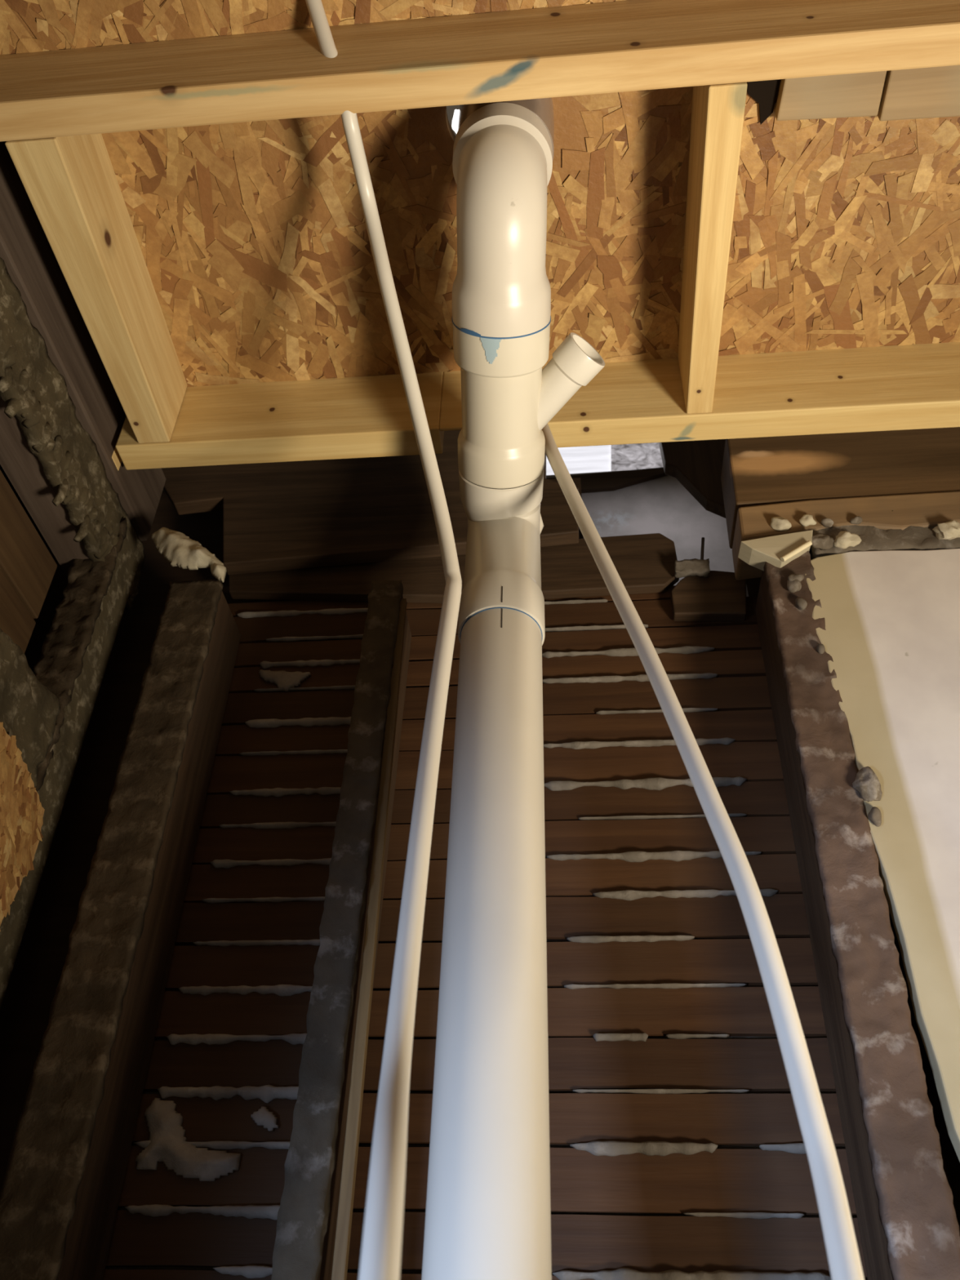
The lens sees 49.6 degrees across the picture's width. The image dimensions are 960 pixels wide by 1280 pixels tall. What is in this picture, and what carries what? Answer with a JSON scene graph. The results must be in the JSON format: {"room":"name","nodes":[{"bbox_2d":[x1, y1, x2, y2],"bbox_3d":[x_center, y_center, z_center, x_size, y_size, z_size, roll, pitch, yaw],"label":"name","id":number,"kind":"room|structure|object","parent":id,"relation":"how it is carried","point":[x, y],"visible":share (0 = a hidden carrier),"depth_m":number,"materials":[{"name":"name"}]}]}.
{"room":"unfinished wall cavity","nodes":[
{"label":"unfinished wall cavity","id":0,"kind":"room"},
{"bbox_2d":[0,464,68,668],"bbox_3d":[-0.739,0.491,0.437,0.020,2.640,1.160,-2,-39,5],"label":"wall","id":1,"kind":"structure","parent":0,"point":[41,631],"depth_m":1.56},
{"bbox_2d":[0,0,959,386],"bbox_3d":[0.160,-0.727,1.008,1.904,0.022,1.320,-2,-39,5],"label":"ceiling","id":2,"kind":"structure","parent":0,"point":[252,237],"depth_m":1.27,"materials":[{"name":"wood"}]},
{"bbox_2d":[305,0,462,1279],"bbox_3d":[-0.130,0.059,0.503,0.223,2.036,0.673,2,-39,0],"label":"tube","id":3,"kind":"object","parent":2,"relation":"hanging from","point":[381,1246],"visible":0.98,"depth_m":0.77,"materials":[{"name":"plastic"}]},
{"bbox_2d":[451,109,459,133],"bbox_3d":[-0.025,-0.586,1.177,0.014,0.004,0.028,-2,-39,5],"label":"daylight hole","id":4,"kind":"object","parent":2,"relation":"attached to","point":[455,117],"visible":0.58,"depth_m":1.18,"materials":[{"name":"silver metal"}]},
{"bbox_2d":[0,0,959,141],"bbox_3d":[0.262,-0.607,1.044,1.611,0.122,0.039,-2,-39,5],"label":"joist","id":5,"kind":"object","parent":2,"relation":"attached to","point":[629,45],"visible":1,"depth_m":1.04,"materials":[{"name":"brown wood"}]},
{"bbox_2d":[4,133,186,443],"bbox_3d":[-0.450,-0.441,1.281,0.056,0.122,0.409,-2,-39,5],"label":"blocking","id":6,"kind":"object","parent":5,"relation":"attached to","point":[71,184],"visible":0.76,"depth_m":1.23,"materials":[{"name":"brown wood"}]},
{"bbox_2d":[677,81,747,413],"bbox_3d":[0.264,-0.466,1.221,0.038,0.122,0.409,-2,-39,5],"label":"blocking","id":7,"kind":"object","parent":5,"relation":"attached to","point":[717,110],"visible":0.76,"depth_m":1.16,"materials":[{"name":"brown wood"}]},
{"bbox_2d":[115,342,959,470],"bbox_3d":[0.306,-0.326,1.396,1.601,0.123,0.044,-2,-39,5],"label":"joist","id":8,"kind":"object","parent":2,"relation":"attached to","point":[887,388],"visible":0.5,"depth_m":1.39,"materials":[{"name":"brown wood"}]},
{"bbox_2d":[542,423,864,1279],"bbox_3d":[0.135,0.214,0.558,0.155,1.875,0.659,3,-39,-2],"label":"tube","id":9,"kind":"object","parent":8,"relation":"attached to","point":[842,1249],"visible":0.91,"depth_m":0.71,"materials":[{"name":"plastic"}]},
{"bbox_2d":[746,79,780,124],"bbox_3d":[0.308,-0.610,1.130,0.044,0.007,0.097,-2,-39,5],"label":"paper scrap","id":10,"kind":"object","parent":2,"relation":"attached to","point":[764,92],"visible":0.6,"depth_m":1.14,"materials":[{"name":"black"}]},
{"bbox_2d":[774,71,886,120],"bbox_3d":[0.379,-0.608,1.117,0.110,0.018,0.091,-2,-39,5],"label":"board","id":11,"kind":"object","parent":2,"relation":"attached to","point":[860,94],"visible":0.49,"depth_m":1.13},
{"bbox_2d":[877,65,959,120],"bbox_3d":[0.754,-0.616,1.090,0.638,0.020,0.105,-2,-39,5],"label":"board","id":12,"kind":"object","parent":2,"relation":"attached to","point":[930,92],"visible":0.51,"depth_m":1.12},
{"bbox_2d":[0,477,959,1279],"bbox_3d":[0.106,0.603,0.993,2.000,3.200,0.051,-2,-39,5],"label":"wall","id":13,"kind":"structure","parent":0,"point":[27,1005],"depth_m":1.33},
{"bbox_2d":[102,1269,594,1279],"bbox_3d":[0.023,0.610,0.956,0.840,0.045,0.011,-2,-39,5],"label":"lath","id":14,"kind":"object","parent":13,"relation":"attached to","point":[108,1274],"visible":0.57,"depth_m":0.99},
{"bbox_2d":[213,1265,272,1278],"bbox_3d":[-0.219,0.597,0.983,0.069,0.011,0.012,-2,-39,5],"label":"ridge","id":15,"kind":"object","parent":14,"relation":"on","point":[247,1271],"visible":0.8,"depth_m":0.98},
{"bbox_2d":[552,1267,831,1279],"bbox_3d":[0.193,0.582,0.946,0.254,0.019,0.015,-2,-39,5],"label":"ridge","id":16,"kind":"object","parent":14,"relation":"on","point":[621,1273],"visible":0.99,"depth_m":0.94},
{"bbox_2d":[227,585,675,617],"bbox_3d":[-0.044,-0.054,1.494,0.665,0.023,0.011,-2,-39,5],"label":"lath","id":17,"kind":"object","parent":13,"relation":"attached to","point":[235,608],"visible":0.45,"depth_m":1.50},
{"bbox_2d":[228,533,679,603],"bbox_3d":[-0.045,-0.098,1.509,0.656,0.107,0.018,-2,-39,5],"label":"header board","id":18,"kind":"object","parent":13,"relation":"attached to","point":[643,562],"visible":0.73,"depth_m":1.50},
{"bbox_2d":[174,893,809,945],"bbox_3d":[0.032,0.319,1.188,0.840,0.050,0.010,-2,-39,5],"label":"lath","id":19,"kind":"object","parent":13,"relation":"attached to","point":[720,917],"visible":0.64,"depth_m":1.18,"materials":[{"name":"wood"}]},
{"bbox_2d":[201,896,325,903],"bbox_3d":[-0.247,0.305,1.221,0.163,0.005,0.009,-2,-39,5],"label":"ridge","id":20,"kind":"object","parent":19,"relation":"on","point":[276,900],"visible":0.84,"depth_m":1.22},
{"bbox_2d":[593,888,778,900],"bbox_3d":[0.233,0.288,1.178,0.208,0.011,0.012,-2,-39,5],"label":"ridge","id":21,"kind":"object","parent":19,"relation":"on","point":[626,895],"visible":0.82,"depth_m":1.18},
{"bbox_2d":[183,853,802,902],"bbox_3d":[0.033,0.280,1.219,0.840,0.048,0.011,-2,-39,5],"label":"lath","id":22,"kind":"object","parent":13,"relation":"attached to","point":[583,877],"visible":0.57,"depth_m":1.21,"materials":[{"name":"wood"}]},
{"bbox_2d":[210,857,330,868],"bbox_3d":[-0.244,0.267,1.249,0.164,0.009,0.012,-2,-39,5],"label":"ridge","id":23,"kind":"object","parent":22,"relation":"on","point":[217,864],"visible":0.86,"depth_m":1.25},
{"bbox_2d":[546,850,761,862],"bbox_3d":[0.202,0.251,1.211,0.248,0.012,0.012,-2,-39,5],"label":"ridge","id":24,"kind":"object","parent":22,"relation":"on","point":[638,855],"visible":0.88,"depth_m":1.21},
{"bbox_2d":[191,816,795,864],"bbox_3d":[0.034,0.242,1.249,0.840,0.048,0.012,-2,-39,5],"label":"lath","id":25,"kind":"object","parent":13,"relation":"attached to","point":[769,835],"visible":0.54,"depth_m":1.24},
{"bbox_2d":[218,821,336,828],"bbox_3d":[-0.243,0.228,1.281,0.160,0.007,0.010,-2,-39,5],"label":"ridge","id":26,"kind":"object","parent":25,"relation":"on","point":[273,824],"visible":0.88,"depth_m":1.28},
{"bbox_2d":[578,813,746,820],"bbox_3d":[0.218,0.211,1.244,0.199,0.002,0.008,-2,-39,5],"label":"ridge","id":27,"kind":"object","parent":25,"relation":"on","point":[733,815],"visible":0.88,"depth_m":1.24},
{"bbox_2d":[199,781,789,828],"bbox_3d":[0.035,0.203,1.280,0.840,0.046,0.011,-2,-39,5],"label":"lath","id":28,"kind":"object","parent":13,"relation":"attached to","point":[752,798],"visible":0.59,"depth_m":1.27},
{"bbox_2d":[229,786,341,797],"bbox_3d":[-0.235,0.191,1.309,0.165,0.011,0.012,-2,-39,5],"label":"ridge","id":29,"kind":"object","parent":28,"relation":"on","point":[277,792],"visible":0.88,"depth_m":1.31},
{"bbox_2d":[544,776,746,791],"bbox_3d":[0.201,0.175,1.271,0.248,0.014,0.013,-2,-39,5],"label":"ridge","id":30,"kind":"object","parent":28,"relation":"on","point":[655,783],"visible":0.89,"depth_m":1.27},
{"bbox_2d":[206,741,783,795],"bbox_3d":[0.036,0.162,1.312,0.840,0.056,0.011,-2,-39,5],"label":"lath","id":31,"kind":"object","parent":13,"relation":"attached to","point":[750,761],"visible":0.56,"depth_m":1.31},
{"bbox_2d":[240,749,345,755],"bbox_3d":[-0.233,0.146,1.347,0.161,0.004,0.009,-2,-39,5],"label":"ridge","id":32,"kind":"object","parent":31,"relation":"on","point":[330,751],"visible":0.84,"depth_m":1.35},
{"bbox_2d":[543,737,735,749],"bbox_3d":[0.199,0.130,1.309,0.240,0.008,0.011,-2,-39,5],"label":"ridge","id":33,"kind":"object","parent":31,"relation":"on","point":[647,743],"visible":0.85,"depth_m":1.31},
{"bbox_2d":[233,595,757,643],"bbox_3d":[0.042,-0.027,1.464,0.840,0.047,0.011,-2,-39,5],"label":"lath","id":34,"kind":"object","parent":13,"relation":"attached to","point":[653,613],"visible":0.5,"depth_m":1.47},
{"bbox_2d":[236,608,368,617],"bbox_3d":[-0.234,-0.040,1.494,0.238,0.008,0.011,-2,-39,5],"label":"ridge","id":35,"kind":"object","parent":34,"relation":"on","point":[339,611],"visible":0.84,"depth_m":1.50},
{"bbox_2d":[544,599,607,604],"bbox_3d":[0.129,-0.053,1.465,0.102,0.003,0.008,-2,-39,5],"label":"ridge","id":36,"kind":"object","parent":34,"relation":"on","point":[569,602],"visible":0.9,"depth_m":1.46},
{"bbox_2d":[215,709,777,755],"bbox_3d":[0.038,0.121,1.345,0.840,0.047,0.011,-2,-39,5],"label":"lath","id":37,"kind":"object","parent":13,"relation":"attached to","point":[743,726],"visible":0.59,"depth_m":1.34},
{"bbox_2d":[244,716,351,728],"bbox_3d":[-0.229,0.108,1.374,0.168,0.011,0.012,-2,-39,5],"label":"ridge","id":38,"kind":"object","parent":37,"relation":"on","point":[331,721],"visible":0.81,"depth_m":1.37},
{"bbox_2d":[595,707,717,715],"bbox_3d":[0.227,0.092,1.338,0.155,0.003,0.009,-2,-39,5],"label":"ridge","id":39,"kind":"object","parent":37,"relation":"on","point":[684,709],"visible":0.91,"depth_m":1.34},
{"bbox_2d":[221,675,771,725],"bbox_3d":[0.039,0.081,1.377,0.840,0.050,0.011,-2,-39,5],"label":"lath","id":40,"kind":"object","parent":13,"relation":"attached to","point":[733,693],"visible":0.56,"depth_m":1.37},
{"bbox_2d":[253,685,355,692],"bbox_3d":[-0.228,0.066,1.411,0.160,0.003,0.008,-2,-39,5],"label":"ridge","id":41,"kind":"object","parent":40,"relation":"on","point":[334,687],"visible":0.89,"depth_m":1.41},
{"bbox_2d":[542,672,717,683],"bbox_3d":[0.197,0.051,1.373,0.232,0.008,0.011,-2,-39,5],"label":"ridge","id":42,"kind":"object","parent":40,"relation":"on","point":[642,677],"visible":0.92,"depth_m":1.37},
{"bbox_2d":[228,649,766,693],"bbox_3d":[0.040,0.043,1.407,0.840,0.040,0.011,-2,-39,5],"label":"lath","id":43,"kind":"object","parent":13,"relation":"attached to","point":[745,663],"visible":0.57,"depth_m":1.40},
{"bbox_2d":[258,669,311,692],"bbox_3d":[-0.269,0.054,1.422,0.072,0.035,0.010,-2,-39,5],"label":"mortar splat","id":44,"kind":"object","parent":43,"relation":"attached to","point":[282,679],"visible":1,"depth_m":1.42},
{"bbox_2d":[259,659,361,669],"bbox_3d":[-0.225,0.032,1.436,0.163,0.010,0.011,-2,-39,5],"label":"ridge","id":45,"kind":"object","parent":43,"relation":"on","point":[312,663],"visible":0.88,"depth_m":1.44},
{"bbox_2d":[542,645,715,657],"bbox_3d":[0.198,0.016,1.400,0.232,0.009,0.012,-2,-39,5],"label":"ridge","id":46,"kind":"object","parent":43,"relation":"on","point":[682,650],"visible":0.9,"depth_m":1.40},
{"bbox_2d":[234,624,761,667],"bbox_3d":[0.041,0.009,1.435,0.840,0.040,0.011,-2,-39,5],"label":"lath","id":47,"kind":"object","parent":13,"relation":"attached to","point":[744,637],"visible":0.54,"depth_m":1.43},
{"bbox_2d":[266,634,362,642],"bbox_3d":[-0.225,-0.003,1.465,0.158,0.004,0.009,-2,-39,5],"label":"ridge","id":48,"kind":"object","parent":47,"relation":"on","point":[284,639],"visible":0.85,"depth_m":1.47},
{"bbox_2d":[545,624,648,631],"bbox_3d":[0.158,-0.017,1.433,0.147,0.003,0.009,-2,-39,5],"label":"ridge","id":49,"kind":"object","parent":47,"relation":"on","point":[621,626],"visible":0.82,"depth_m":1.43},
{"bbox_2d":[154,986,908,1039],"bbox_3d":[0.029,0.402,1.121,0.840,0.051,0.011,-2,-39,5],"label":"lath","id":50,"kind":"object","parent":13,"relation":"attached to","point":[735,1011],"visible":0.59,"depth_m":1.11,"materials":[{"name":"wood"}]},
{"bbox_2d":[178,984,311,996],"bbox_3d":[-0.255,0.388,1.153,0.165,0.012,0.012,-2,-39,5],"label":"ridge","id":51,"kind":"object","parent":50,"relation":"on","point":[282,990],"visible":0.89,"depth_m":1.15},
{"bbox_2d":[564,982,746,989],"bbox_3d":[0.188,0.372,1.118,0.194,0.004,0.010,-2,-39,5],"label":"ridge","id":52,"kind":"object","parent":50,"relation":"on","point":[668,985],"visible":1,"depth_m":1.12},
{"bbox_2d":[105,1209,959,1278],"bbox_3d":[0.024,0.572,0.986,0.840,0.049,0.011,-2,-39,5],"label":"lath","id":53,"kind":"object","parent":13,"relation":"attached to","point":[579,1242],"visible":0.54,"depth_m":0.98,"materials":[{"name":"wood"}]},
{"bbox_2d":[124,1204,279,1220],"bbox_3d":[-0.269,0.559,1.018,0.165,0.013,0.013,-2,-39,5],"label":"ridge","id":54,"kind":"object","parent":53,"relation":"on","point":[249,1211],"visible":0.94,"depth_m":1.01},
{"bbox_2d":[682,1212,804,1219],"bbox_3d":[0.248,0.540,0.976,0.112,0.006,0.010,-2,-39,5],"label":"ridge","id":55,"kind":"object","parent":53,"relation":"on","point":[756,1215],"visible":1,"depth_m":0.97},
{"bbox_2d":[164,937,901,991],"bbox_3d":[0.030,0.361,1.154,0.840,0.050,0.011,-2,-39,5],"label":"lath","id":56,"kind":"object","parent":13,"relation":"attached to","point":[727,961],"visible":0.59,"depth_m":1.15,"materials":[{"name":"wood"}]},
{"bbox_2d":[192,938,318,946],"bbox_3d":[-0.251,0.346,1.188,0.159,0.006,0.010,-2,-39,5],"label":"ridge","id":57,"kind":"object","parent":56,"relation":"on","point":[285,942],"visible":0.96,"depth_m":1.19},
{"bbox_2d":[567,934,694,943],"bbox_3d":[0.167,0.331,1.152,0.140,0.007,0.011,-2,-39,5],"label":"ridge","id":58,"kind":"object","parent":56,"relation":"on","point":[651,938],"visible":1,"depth_m":1.15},
{"bbox_2d":[142,1037,928,1092],"bbox_3d":[0.028,0.444,1.088,0.840,0.052,0.012,-2,-39,5],"label":"lath","id":59,"kind":"object","parent":13,"relation":"attached to","point":[574,1063],"visible":0.55,"depth_m":1.08,"materials":[{"name":"wood"}]},
{"bbox_2d":[166,1033,302,1044],"bbox_3d":[-0.259,0.430,1.120,0.164,0.012,0.012,-2,-39,5],"label":"ridge","id":60,"kind":"object","parent":59,"relation":"on","point":[292,1038],"visible":0.88,"depth_m":1.12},
{"bbox_2d":[593,1032,648,1041],"bbox_3d":[0.147,0.415,1.087,0.057,0.008,0.011,-2,-39,5],"label":"ridge","id":61,"kind":"object","parent":59,"relation":"on","point":[611,1037],"visible":1,"depth_m":1.08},
{"bbox_2d":[665,1033,729,1039],"bbox_3d":[0.226,0.412,1.082,0.066,0.004,0.009,-2,-39,5],"label":"ridge","id":62,"kind":"object","parent":59,"relation":"on","point":[676,1036],"visible":1,"depth_m":1.08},
{"bbox_2d":[131,1093,940,1146],"bbox_3d":[0.026,0.486,1.055,0.840,0.047,0.012,-2,-39,5],"label":"lath","id":63,"kind":"object","parent":13,"relation":"attached to","point":[719,1119],"visible":0.55,"depth_m":1.04,"materials":[{"name":"wood"}]},
{"bbox_2d":[157,1084,295,1103],"bbox_3d":[-0.260,0.473,1.085,0.159,0.017,0.014,-2,-39,5],"label":"ridge","id":64,"kind":"object","parent":63,"relation":"on","point":[266,1093],"visible":0.9,"depth_m":1.08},
{"bbox_2d":[250,1106,279,1131],"bbox_3d":[-0.221,0.491,1.067,0.030,0.022,0.010,-2,-39,5],"label":"mortar splat","id":65,"kind":"object","parent":63,"relation":"attached to","point":[265,1118],"visible":1,"depth_m":1.06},
{"bbox_2d":[573,1088,749,1093],"bbox_3d":[0.183,0.456,1.052,0.177,0.004,0.009,-2,-39,5],"label":"ridge","id":66,"kind":"object","parent":63,"relation":"on","point":[579,1091],"visible":1,"depth_m":1.05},
{"bbox_2d":[117,1145,955,1215],"bbox_3d":[0.025,0.529,1.020,0.840,0.056,0.010,-2,-39,5],"label":"lath","id":67,"kind":"object","parent":13,"relation":"attached to","point":[723,1180],"visible":0.52,"depth_m":1.01,"materials":[{"name":"wood"}]},
{"bbox_2d":[133,1140,288,1149],"bbox_3d":[-0.268,0.513,1.056,0.174,0.009,0.011,-2,-39,5],"label":"ridge","id":68,"kind":"object","parent":67,"relation":"on","point":[212,1144],"visible":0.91,"depth_m":1.05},
{"bbox_2d":[135,1097,241,1182],"bbox_3d":[-0.295,0.506,1.058,0.108,0.078,0.018,-2,-39,5],"label":"mortar splat","id":69,"kind":"object","parent":68,"relation":"on","point":[167,1134],"visible":1,"depth_m":1.05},
{"bbox_2d":[569,1140,717,1156],"bbox_3d":[0.160,0.497,1.018,0.144,0.014,0.013,-2,-39,5],"label":"ridge","id":70,"kind":"object","parent":67,"relation":"on","point":[609,1148],"visible":1,"depth_m":1.02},
{"bbox_2d":[759,1142,806,1154],"bbox_3d":[0.296,0.492,1.008,0.049,0.009,0.011,-2,-39,5],"label":"ridge","id":71,"kind":"object","parent":67,"relation":"on","point":[793,1148],"visible":0.9,"depth_m":1.01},
{"bbox_2d":[659,439,725,518],"bbox_3d":[0.346,-0.223,1.608,0.113,0.279,0.025,-2,-39,5],"label":"board","id":72,"kind":"object","parent":13,"relation":"attached to","point":[697,465],"visible":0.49,"depth_m":1.64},
{"bbox_2d":[671,570,746,621],"bbox_3d":[0.317,-0.061,1.436,0.105,0.082,0.018,-2,-39,5],"label":"wood block","id":73,"kind":"object","parent":13,"relation":"attached to","point":[719,597],"visible":0.81,"depth_m":1.42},
{"bbox_2d":[672,557,711,580],"bbox_3d":[0.294,-0.100,1.444,0.053,0.029,0.019,-2,-39,5],"label":"crumbs","id":74,"kind":"object","parent":73,"relation":"on","point":[685,568],"visible":1,"depth_m":1.44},
{"bbox_2d":[700,537,704,559],"bbox_3d":[0.312,-0.126,1.457,0.004,0.042,0.012,32,-47,-32],"label":"nail","id":75,"kind":"object","parent":73,"relation":"attached to","point":[702,538],"visible":1,"depth_m":1.46,"materials":[{"name":"grey metal"}]},
{"bbox_2d":[546,469,734,585],"bbox_3d":[0.336,-0.183,1.947,0.456,0.383,0.020,-2,-39,5],"label":"wall","id":76,"kind":"structure","parent":0,"point":[663,505],"depth_m":1.97,"materials":[{"name":"grey paint"}]},
{"bbox_2d":[546,442,667,493],"bbox_3d":[0.253,-0.372,2.120,0.283,0.253,0.060,-2,-39,5],"label":"window","id":77,"kind":"structure","parent":76,"relation":"in","point":[646,459],"depth_m":2.13,"materials":[{"name":"white"}]},
{"bbox_2d":[804,548,959,1161],"bbox_3d":[0.702,0.812,0.570,0.656,2.374,0.022,-2,-39,5],"label":"wall","id":78,"kind":"structure","parent":0,"point":[891,618],"depth_m":1.15,"materials":[{"name":"paint"}]},
{"bbox_2d":[808,524,959,559],"bbox_3d":[0.672,-0.120,1.356,0.492,0.072,0.092,-2,-39,5],"label":"bed","id":79,"kind":"object","parent":78,"relation":"on","point":[873,539],"visible":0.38,"depth_m":1.33,"materials":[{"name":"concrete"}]},
{"bbox_2d":[811,533,834,550],"bbox_3d":[0.436,-0.126,1.327,0.030,0.023,0.022,-15,-42,20],"label":"crumb","id":80,"kind":"object","parent":79,"relation":"on","point":[820,540],"visible":0.98,"depth_m":1.32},
{"bbox_2d":[720,426,959,580],"bbox_3d":[0.568,-0.203,1.439,0.444,0.235,0.094,-2,-39,5],"label":"header beam","id":81,"kind":"structure","parent":79,"relation":"on","point":[893,480],"depth_m":1.40,"materials":[{"name":"wood"}]},
{"bbox_2d":[770,516,791,531],"bbox_3d":[0.391,-0.151,1.353,0.026,0.022,0.020,-2,-39,5],"label":"crumb","id":82,"kind":"object","parent":81,"relation":"on","point":[779,523],"visible":1,"depth_m":1.35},
{"bbox_2d":[799,514,816,526],"bbox_3d":[0.426,-0.154,1.352,0.021,0.019,0.016,-14,-41,19],"label":"crumb","id":83,"kind":"object","parent":81,"relation":"on","point":[806,520],"visible":1,"depth_m":1.34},
{"bbox_2d":[820,518,833,527],"bbox_3d":[0.449,-0.151,1.345,0.016,0.014,0.012,-2,-39,5],"label":"crumb","id":84,"kind":"object","parent":81,"relation":"on","point":[826,522],"visible":1,"depth_m":1.34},
{"bbox_2d":[849,515,862,524],"bbox_3d":[0.486,-0.154,1.345,0.015,0.012,0.012,-2,-39,5],"label":"crumb","id":85,"kind":"object","parent":81,"relation":"on","point":[856,520],"visible":1,"depth_m":1.34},
{"bbox_2d":[833,531,861,549],"bbox_3d":[0.467,-0.128,1.325,0.030,0.026,0.023,12,-40,-13],"label":"crumb","id":86,"kind":"object","parent":79,"relation":"on","point":[844,540],"visible":1,"depth_m":1.32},
{"bbox_2d":[932,520,959,540],"bbox_3d":[0.595,-0.136,1.319,0.034,0.026,0.029,10,-39,-10],"label":"crumb","id":87,"kind":"object","parent":79,"relation":"on","point":[948,531],"visible":1,"depth_m":1.31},
{"bbox_3d":[-0.055,1.009,-1.084,3.000,0.030,2.760,-2,-39,5],"label":"floor","id":88,"kind":"structure","parent":0,"visible":0},
{"bbox_2d":[0,516,141,1008],"bbox_3d":[-0.551,0.820,0.718,0.061,2.485,0.080,-2,-39,5],"label":"stud","id":89,"kind":"object","parent":88,"relation":"on","point":[76,651],"visible":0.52,"depth_m":1.31,"materials":[{"name":"paint"}]},
{"bbox_2d":[0,568,35,652],"bbox_3d":[-0.621,-0.259,0.972,0.018,0.094,0.880,-2,-39,5],"label":"board","id":90,"kind":"object","parent":89,"relation":"attached to","point":[17,624],"visible":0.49,"depth_m":1.29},
{"bbox_2d":[0,721,44,931],"bbox_3d":[-0.512,0.207,1.006,0.014,0.320,0.286,-2,-39,5],"label":"board","id":91,"kind":"object","parent":89,"relation":"attached to","point":[21,810],"visible":1,"depth_m":1.11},
{"bbox_2d":[0,470,57,618],"bbox_3d":[-0.619,-0.337,1.034,0.018,0.094,0.880,-2,-39,5],"label":"board","id":92,"kind":"object","parent":89,"relation":"attached to","point":[26,562],"visible":0.8,"depth_m":1.31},
{"bbox_2d":[0,628,61,783],"bbox_3d":[-0.547,-0.010,1.056,0.057,0.116,0.445,-2,-39,5],"label":"old ledger","id":93,"kind":"object","parent":89,"relation":"attached to","point":[28,712],"visible":0.82,"depth_m":1.17,"materials":[{"name":"paint"}]},
{"bbox_2d":[0,256,148,607],"bbox_3d":[-0.569,-0.364,1.146,0.080,0.141,0.936,-2,-39,5],"label":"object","id":94,"kind":"structure","parent":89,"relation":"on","point":[47,455],"depth_m":1.29,"materials":[{"name":"paint"}]},
{"bbox_2d":[0,141,165,541],"bbox_3d":[-0.600,-0.604,1.072,0.108,0.134,1.310,-2,-39,5],"label":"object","id":95,"kind":"structure","parent":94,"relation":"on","point":[53,313],"depth_m":1.30,"materials":[{"name":"wood"}]},
{"bbox_2d":[111,446,122,470],"bbox_3d":[-0.506,-0.277,1.460,0.012,0.092,0.027,-2,-39,5],"label":"wood offcut","id":96,"kind":"object","parent":95,"relation":"on","point":[116,457],"visible":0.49,"depth_m":1.44,"materials":[{"name":"brown wood"}]},
{"bbox_2d":[161,430,578,574],"bbox_3d":[-0.235,-0.255,1.618,0.770,0.379,0.026,-2,-39,5],"label":"header board","id":97,"kind":"object","parent":95,"relation":"attached to","point":[289,515],"visible":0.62,"depth_m":1.55,"materials":[{"name":"wood"}]},
{"bbox_2d":[0,579,240,1279],"bbox_3d":[-0.405,0.882,0.698,0.073,2.371,0.117,-2,-39,5],"label":"stud","id":98,"kind":"object","parent":88,"relation":"on","point":[60,1189],"visible":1,"depth_m":1.08,"materials":[{"name":"wood"}]},
{"bbox_2d":[151,527,226,582],"bbox_3d":[-0.394,-0.121,1.394,0.115,0.102,0.025,-2,-39,5],"label":"lump","id":99,"kind":"object","parent":98,"relation":"on","point":[181,551],"visible":1,"depth_m":1.39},
{"bbox_2d":[271,579,411,1279],"bbox_3d":[-0.165,0.878,0.674,0.090,2.358,0.116,-2,-39,5],"label":"stud","id":100,"kind":"object","parent":88,"relation":"on","point":[305,1228],"depth_m":1.04,"materials":[{"name":"wood"}]},
{"bbox_2d":[421,97,604,1279],"bbox_3d":[0.028,0.494,0.542,0.178,2.814,0.482,-2,-39,5],"label":"drain pipe","id":101,"kind":"object","parent":88,"relation":"on","point":[488,1211],"visible":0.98,"depth_m":1.02,"materials":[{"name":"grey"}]},
{"bbox_2d":[755,551,959,1279],"bbox_3d":[0.356,0.850,0.637,0.084,2.381,0.118,-2,-39,5],"label":"stud","id":102,"kind":"object","parent":88,"relation":"on","point":[909,1228],"visible":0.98,"depth_m":1.01,"materials":[{"name":"wood"}]},
{"bbox_2d":[737,529,813,571],"bbox_3d":[0.381,-0.110,1.334,0.092,0.056,0.035,-2,-39,5],"label":"wooden shim","id":103,"kind":"object","parent":102,"relation":"on","point":[770,549],"visible":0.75,"depth_m":1.32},
{"bbox_2d":[780,540,812,562],"bbox_3d":[0.397,-0.112,1.306,0.042,0.032,0.007,-2,-39,5],"label":"wooden sliver","id":104,"kind":"object","parent":103,"relation":"attached to","point":[805,545],"visible":1,"depth_m":1.30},
{"bbox_2d":[786,579,801,592],"bbox_3d":[0.390,-0.069,1.289,0.016,0.027,0.015,21,-42,-23],"label":"lump","id":105,"kind":"object","parent":102,"relation":"attached to","point":[795,585],"visible":1,"depth_m":1.28,"materials":[{"name":"paint"}]},
{"bbox_2d":[787,573,804,582],"bbox_3d":[0.392,-0.077,1.292,0.020,0.014,0.014,-2,-39,5],"label":"crumb","id":106,"kind":"object","parent":102,"relation":"attached to","point":[800,577],"visible":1,"depth_m":1.29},
{"bbox_2d":[795,597,807,610],"bbox_3d":[0.392,-0.044,1.270,0.014,0.018,0.013,-2,-39,5],"label":"lump","id":107,"kind":"object","parent":102,"relation":"attached to","point":[800,602],"visible":1,"depth_m":1.26,"materials":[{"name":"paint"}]},
{"bbox_2d":[816,643,825,653],"bbox_3d":[0.402,0.010,1.226,0.010,0.014,0.010,-2,-39,5],"label":"lump","id":108,"kind":"object","parent":102,"relation":"attached to","point":[820,648],"visible":1,"depth_m":1.22,"materials":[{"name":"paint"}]},
{"bbox_2d":[852,766,882,801],"bbox_3d":[0.412,0.155,1.108,0.028,0.041,0.021,-12,-41,17],"label":"lump","id":109,"kind":"object","parent":102,"relation":"attached to","point":[866,782],"visible":1,"depth_m":1.10,"materials":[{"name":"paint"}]},
{"bbox_2d":[867,806,881,826],"bbox_3d":[0.412,0.185,1.085,0.014,0.022,0.012,-2,-39,5],"label":"lump","id":110,"kind":"object","parent":102,"relation":"attached to","point":[874,815],"visible":1,"depth_m":1.08,"materials":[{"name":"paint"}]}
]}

